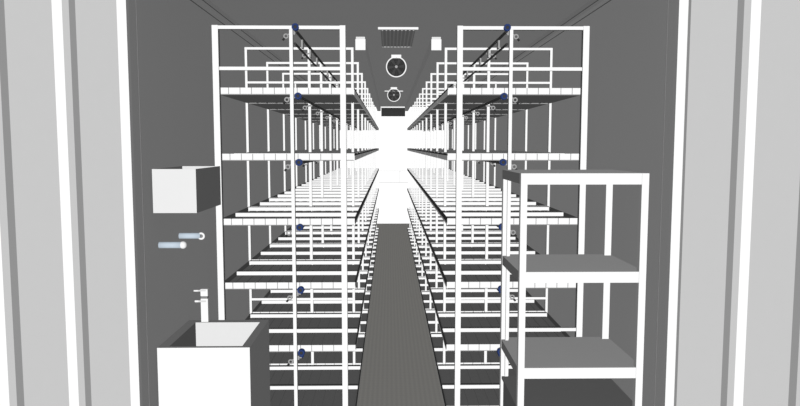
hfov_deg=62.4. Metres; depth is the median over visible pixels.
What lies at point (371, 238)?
tray
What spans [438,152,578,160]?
tray
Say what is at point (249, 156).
tray
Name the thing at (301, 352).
pipe
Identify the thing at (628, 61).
wall
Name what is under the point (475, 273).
tray
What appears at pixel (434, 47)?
duct
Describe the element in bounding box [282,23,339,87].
pipe
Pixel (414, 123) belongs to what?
tray
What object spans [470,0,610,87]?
trim
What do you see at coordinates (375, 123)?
tray
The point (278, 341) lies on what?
tray
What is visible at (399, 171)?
trim
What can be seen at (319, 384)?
tray
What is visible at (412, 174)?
tray
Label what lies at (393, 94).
ceiling fan
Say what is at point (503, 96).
pipe
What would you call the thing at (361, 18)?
ceiling
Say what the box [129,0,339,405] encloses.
wall
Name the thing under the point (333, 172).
tray
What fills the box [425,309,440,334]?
tray
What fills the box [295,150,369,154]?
tray
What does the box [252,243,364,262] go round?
tray
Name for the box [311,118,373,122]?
tray
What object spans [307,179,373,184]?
tray
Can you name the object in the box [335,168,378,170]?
tray
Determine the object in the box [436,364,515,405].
tray
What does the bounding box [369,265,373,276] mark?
tray
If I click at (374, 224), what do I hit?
tray
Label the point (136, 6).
trim
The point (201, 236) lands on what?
peg
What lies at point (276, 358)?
tray
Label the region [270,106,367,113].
tray
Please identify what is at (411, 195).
tray
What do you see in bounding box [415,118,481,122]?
tray
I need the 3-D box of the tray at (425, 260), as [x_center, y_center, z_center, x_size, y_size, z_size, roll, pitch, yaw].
[0.660,0.659,7.097,0.831,0.045,0.838,0,5,-1]
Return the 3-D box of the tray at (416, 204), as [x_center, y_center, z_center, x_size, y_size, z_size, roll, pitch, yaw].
[0.621,0.044,9.573,0.831,0.045,0.838,0,5,-1]
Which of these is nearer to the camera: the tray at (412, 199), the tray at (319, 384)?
the tray at (319, 384)
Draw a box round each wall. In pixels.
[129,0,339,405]
[340,107,443,223]
[449,0,675,405]
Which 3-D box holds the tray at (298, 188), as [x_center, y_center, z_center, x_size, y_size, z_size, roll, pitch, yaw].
[-0.740,-0.136,7.006,0.831,0.045,0.838,0,5,-1]
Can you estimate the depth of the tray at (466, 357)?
5.29 m
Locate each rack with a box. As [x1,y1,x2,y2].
[212,25,378,405]
[407,26,589,405]
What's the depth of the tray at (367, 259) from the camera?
7.03 m
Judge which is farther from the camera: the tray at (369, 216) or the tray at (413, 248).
the tray at (413, 248)
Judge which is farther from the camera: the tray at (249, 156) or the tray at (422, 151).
the tray at (422, 151)
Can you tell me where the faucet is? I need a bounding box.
[194,288,209,321]
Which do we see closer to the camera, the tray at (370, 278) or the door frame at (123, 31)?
the door frame at (123, 31)
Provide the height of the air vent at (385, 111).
0.210 m
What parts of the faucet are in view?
lever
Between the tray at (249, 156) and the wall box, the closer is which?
the wall box
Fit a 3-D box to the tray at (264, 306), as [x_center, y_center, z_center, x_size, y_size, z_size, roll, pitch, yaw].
[-0.714,0.806,5.402,0.831,0.045,0.838,0,5,-1]
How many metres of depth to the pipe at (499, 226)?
4.02 m
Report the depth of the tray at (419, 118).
7.87 m
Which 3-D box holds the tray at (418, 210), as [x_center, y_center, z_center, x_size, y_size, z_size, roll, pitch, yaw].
[0.634,0.116,8.736,0.831,0.045,0.838,0,5,-1]
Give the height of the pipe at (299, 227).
0.082 m
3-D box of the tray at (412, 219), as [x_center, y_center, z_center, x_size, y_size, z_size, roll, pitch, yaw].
[0.594,0.298,11.281,0.831,0.045,0.838,0,5,-1]
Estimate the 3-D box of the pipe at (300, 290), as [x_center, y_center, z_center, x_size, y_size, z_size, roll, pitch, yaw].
[-0.716,0.161,8.660,0.111,0.096,9.300,0,5,-1]
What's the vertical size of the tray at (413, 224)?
0.045 m
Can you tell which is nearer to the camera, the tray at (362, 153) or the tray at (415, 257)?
the tray at (362, 153)
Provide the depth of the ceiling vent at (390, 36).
5.14 m
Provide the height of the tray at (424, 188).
0.045 m
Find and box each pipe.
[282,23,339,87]
[283,92,360,130]
[284,159,325,170]
[285,224,305,236]
[286,286,304,301]
[287,348,304,365]
[424,93,518,131]
[448,24,519,87]
[467,159,517,169]
[495,223,516,236]
[496,285,515,300]
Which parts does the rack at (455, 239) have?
post, post, post, post, post, post, post, post, post, post, rail, post, post, rail, post, post, post, post, post, post, post, rail, post, post, rail, post, post, rail, post, rail, rail, post, rail, rail, rail, post, post, post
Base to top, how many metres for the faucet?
0.184 m
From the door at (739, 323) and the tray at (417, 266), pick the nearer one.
the door at (739, 323)
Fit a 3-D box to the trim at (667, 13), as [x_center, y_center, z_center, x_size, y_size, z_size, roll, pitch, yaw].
[1.191,0.180,3.025,0.001,2.620,0.004,0,5,-1]
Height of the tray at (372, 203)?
0.045 m
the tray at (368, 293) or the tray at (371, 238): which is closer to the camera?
the tray at (368, 293)
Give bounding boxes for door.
[0,0,130,405]
[676,0,799,405]
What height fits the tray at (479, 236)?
0.045 m
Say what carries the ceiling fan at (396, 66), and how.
hanging from the ceiling
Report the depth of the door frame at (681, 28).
2.90 m
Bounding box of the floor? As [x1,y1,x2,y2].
[357,223,443,405]
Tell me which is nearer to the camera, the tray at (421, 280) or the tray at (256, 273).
the tray at (256, 273)
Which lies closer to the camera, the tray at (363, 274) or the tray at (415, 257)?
the tray at (363, 274)
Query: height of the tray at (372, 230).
0.045 m
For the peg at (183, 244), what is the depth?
3.17 m
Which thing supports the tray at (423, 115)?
on the rack at (455, 239)
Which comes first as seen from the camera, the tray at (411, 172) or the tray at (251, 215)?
the tray at (251, 215)
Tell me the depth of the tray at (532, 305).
5.38 m
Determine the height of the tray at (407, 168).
0.045 m
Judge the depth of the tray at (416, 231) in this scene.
9.56 m
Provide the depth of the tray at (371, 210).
8.68 m
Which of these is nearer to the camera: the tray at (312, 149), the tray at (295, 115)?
the tray at (295, 115)
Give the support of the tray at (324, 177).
on the rack at (333, 256)
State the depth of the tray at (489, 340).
4.70 m
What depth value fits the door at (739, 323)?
2.74 m
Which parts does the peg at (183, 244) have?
rod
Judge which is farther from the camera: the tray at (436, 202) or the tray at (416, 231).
the tray at (416, 231)
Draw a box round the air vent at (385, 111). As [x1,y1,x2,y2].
[381,107,404,115]
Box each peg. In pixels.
[158,241,186,248]
[179,232,204,239]
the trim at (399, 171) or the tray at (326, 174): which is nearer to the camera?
the tray at (326, 174)
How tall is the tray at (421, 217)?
0.045 m
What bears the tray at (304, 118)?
on the rack at (333, 256)
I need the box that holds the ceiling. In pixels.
[210,0,589,106]
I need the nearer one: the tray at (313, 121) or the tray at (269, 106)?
the tray at (269, 106)
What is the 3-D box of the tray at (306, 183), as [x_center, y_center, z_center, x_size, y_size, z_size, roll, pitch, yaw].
[-0.754,-0.208,7.843,0.831,0.045,0.838,0,5,-1]
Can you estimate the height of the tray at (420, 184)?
0.045 m
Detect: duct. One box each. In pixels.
[355,37,380,110]
[405,37,440,110]
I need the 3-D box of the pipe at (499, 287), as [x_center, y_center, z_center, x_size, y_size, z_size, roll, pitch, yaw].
[0.585,0.159,8.680,0.111,0.096,9.300,0,5,-1]
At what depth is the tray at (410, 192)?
12.04 m
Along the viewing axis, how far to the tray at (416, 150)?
8.62 m
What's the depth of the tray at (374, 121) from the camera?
9.36 m
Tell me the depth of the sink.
3.14 m
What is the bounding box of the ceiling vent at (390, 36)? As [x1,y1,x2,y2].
[378,27,417,46]
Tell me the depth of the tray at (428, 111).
6.05 m
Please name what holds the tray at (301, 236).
on the rack at (333, 256)
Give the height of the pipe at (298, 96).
0.071 m
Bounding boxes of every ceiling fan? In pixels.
[385,87,402,101]
[386,55,406,76]
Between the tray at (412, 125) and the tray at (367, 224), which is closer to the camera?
the tray at (367, 224)
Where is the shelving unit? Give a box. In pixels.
[499,170,648,405]
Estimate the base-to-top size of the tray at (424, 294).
0.045 m
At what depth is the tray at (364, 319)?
6.24 m
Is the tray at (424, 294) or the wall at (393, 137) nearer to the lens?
the tray at (424, 294)
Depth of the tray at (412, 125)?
10.18 m
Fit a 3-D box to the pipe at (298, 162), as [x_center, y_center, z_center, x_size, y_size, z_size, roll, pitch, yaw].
[-0.716,-0.626,8.592,0.111,0.076,9.300,0,5,-1]
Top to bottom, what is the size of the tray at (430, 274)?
0.045 m
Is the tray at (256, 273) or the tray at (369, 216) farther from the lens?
the tray at (369, 216)
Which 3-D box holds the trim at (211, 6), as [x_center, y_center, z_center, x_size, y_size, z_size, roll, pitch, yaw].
[-1.233,-1.598,8.741,0.037,0.060,12.000,0,5,-1]
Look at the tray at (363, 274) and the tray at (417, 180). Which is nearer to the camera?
the tray at (363, 274)
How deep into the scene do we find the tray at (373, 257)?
9.60 m
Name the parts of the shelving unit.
leg, brace post, leg, shelf, shelf, shelf, shelf rail, shelf rail, shelf rail, leg, leg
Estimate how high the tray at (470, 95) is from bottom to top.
0.045 m
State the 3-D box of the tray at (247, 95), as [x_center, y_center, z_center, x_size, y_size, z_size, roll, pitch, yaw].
[-0.701,-0.716,4.427,0.831,0.045,0.838,0,5,-1]
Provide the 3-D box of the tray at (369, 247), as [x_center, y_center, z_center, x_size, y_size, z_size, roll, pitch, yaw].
[-0.754,0.589,7.912,0.831,0.045,0.838,0,5,-1]
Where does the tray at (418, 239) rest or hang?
on the rack at (455, 239)
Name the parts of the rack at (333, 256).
post, post, post, rail, rail, post, post, post, rail, rail, rail, rail, post, post, rail, post, post, post, rail, post, post, post, post, post, post, post, post, post, post, post, post, post, post, post, post, post, post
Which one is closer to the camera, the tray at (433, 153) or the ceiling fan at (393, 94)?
the tray at (433, 153)
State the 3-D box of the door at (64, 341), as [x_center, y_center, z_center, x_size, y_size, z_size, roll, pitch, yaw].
[-1.610,0.215,2.503,1.116,2.680,0.049,-5,7,-43]
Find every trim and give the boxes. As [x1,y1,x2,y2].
[136,6,149,405]
[190,0,316,87]
[379,171,407,182]
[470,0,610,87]
[654,13,667,405]
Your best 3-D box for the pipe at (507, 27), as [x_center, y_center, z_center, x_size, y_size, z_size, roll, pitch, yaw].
[0.586,-1.391,8.507,0.111,0.108,9.378,0,5,-1]
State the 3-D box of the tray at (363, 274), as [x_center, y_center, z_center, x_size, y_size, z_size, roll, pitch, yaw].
[-0.727,0.733,6.239,0.831,0.045,0.838,0,5,-1]
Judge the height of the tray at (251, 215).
0.045 m
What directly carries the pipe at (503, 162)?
attached to the rack at (455, 239)
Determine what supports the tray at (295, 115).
on the rack at (333, 256)
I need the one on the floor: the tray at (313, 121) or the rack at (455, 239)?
the rack at (455, 239)
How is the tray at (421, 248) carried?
on the rack at (455, 239)
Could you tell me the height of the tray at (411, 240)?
0.045 m
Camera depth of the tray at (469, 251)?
5.36 m
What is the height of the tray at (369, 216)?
0.045 m
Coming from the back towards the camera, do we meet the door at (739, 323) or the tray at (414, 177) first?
the tray at (414, 177)
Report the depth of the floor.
6.05 m
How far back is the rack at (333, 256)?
4.81 m
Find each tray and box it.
[221,88,359,103]
[222,152,360,160]
[224,206,360,225]
[225,259,360,288]
[245,312,360,351]
[249,98,364,109]
[251,197,364,209]
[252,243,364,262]
[253,289,364,316]
[268,151,364,157]
[269,332,365,365]
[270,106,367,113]
[270,363,361,405]
[271,191,367,200]
[272,231,367,246]
[285,111,369,117]
[286,186,370,193]
[287,221,370,233]
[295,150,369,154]
[298,115,371,120]
[298,182,371,186]
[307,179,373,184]
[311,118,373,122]
[312,149,373,152]
[315,121,374,124]
[315,176,374,180]
[323,123,375,126]
[323,173,375,177]
[328,171,376,175]
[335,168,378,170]
[356,271,367,291]
[357,214,372,220]
[360,208,373,213]
[360,256,370,273]
[360,309,368,332]
[364,202,374,208]
[364,245,372,256]
[364,291,370,309]
[367,236,373,244]
[367,276,372,290]
[369,229,375,236]
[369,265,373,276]
[371,255,375,265]
[372,222,376,228]
[407,168,450,170]
[408,191,423,195]
[410,171,455,174]
[410,194,424,197]
[410,217,418,221]
[410,239,415,245]
[411,123,466,126]
[411,173,466,177]
[411,198,429,202]
[411,222,421,228]
[411,246,418,254]
[413,121,471,124]
[413,176,471,179]
[413,202,432,207]
[413,229,424,235]
[413,255,420,264]
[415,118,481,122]
[415,149,479,152]
[415,178,482,184]
[415,207,438,215]
[415,236,428,246]
[415,264,424,277]
[418,115,492,120]
[418,182,493,188]
[418,214,443,222]
[418,245,432,257]
[418,277,428,292]
[421,111,507,117]
[421,150,500,154]
[421,186,501,193]
[421,221,500,232]
[421,256,438,272]
[421,291,433,311]
[425,105,524,113]
[425,191,518,200]
[425,231,518,245]
[425,270,442,290]
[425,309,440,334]
[430,197,545,210]
[430,243,538,262]
[430,288,544,315]
[430,332,509,364]
[431,98,547,109]
[431,151,526,157]
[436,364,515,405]
[437,206,576,224]
[437,259,575,288]
[437,311,569,350]
[438,88,579,103]
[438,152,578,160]
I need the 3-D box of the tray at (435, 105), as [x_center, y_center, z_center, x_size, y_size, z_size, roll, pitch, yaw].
[0.687,-0.790,5.286,0.831,0.045,0.838,0,5,-1]
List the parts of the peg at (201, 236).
rod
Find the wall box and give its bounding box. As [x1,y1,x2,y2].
[152,166,220,212]
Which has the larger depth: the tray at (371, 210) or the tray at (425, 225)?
the tray at (371, 210)
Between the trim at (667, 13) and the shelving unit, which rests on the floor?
the shelving unit
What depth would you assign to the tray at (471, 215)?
4.47 m
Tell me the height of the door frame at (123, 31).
2.730 m
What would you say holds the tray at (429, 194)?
on the rack at (455, 239)
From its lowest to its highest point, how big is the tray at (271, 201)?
0.045 m
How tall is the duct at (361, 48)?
0.106 m
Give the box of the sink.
[157,320,269,405]

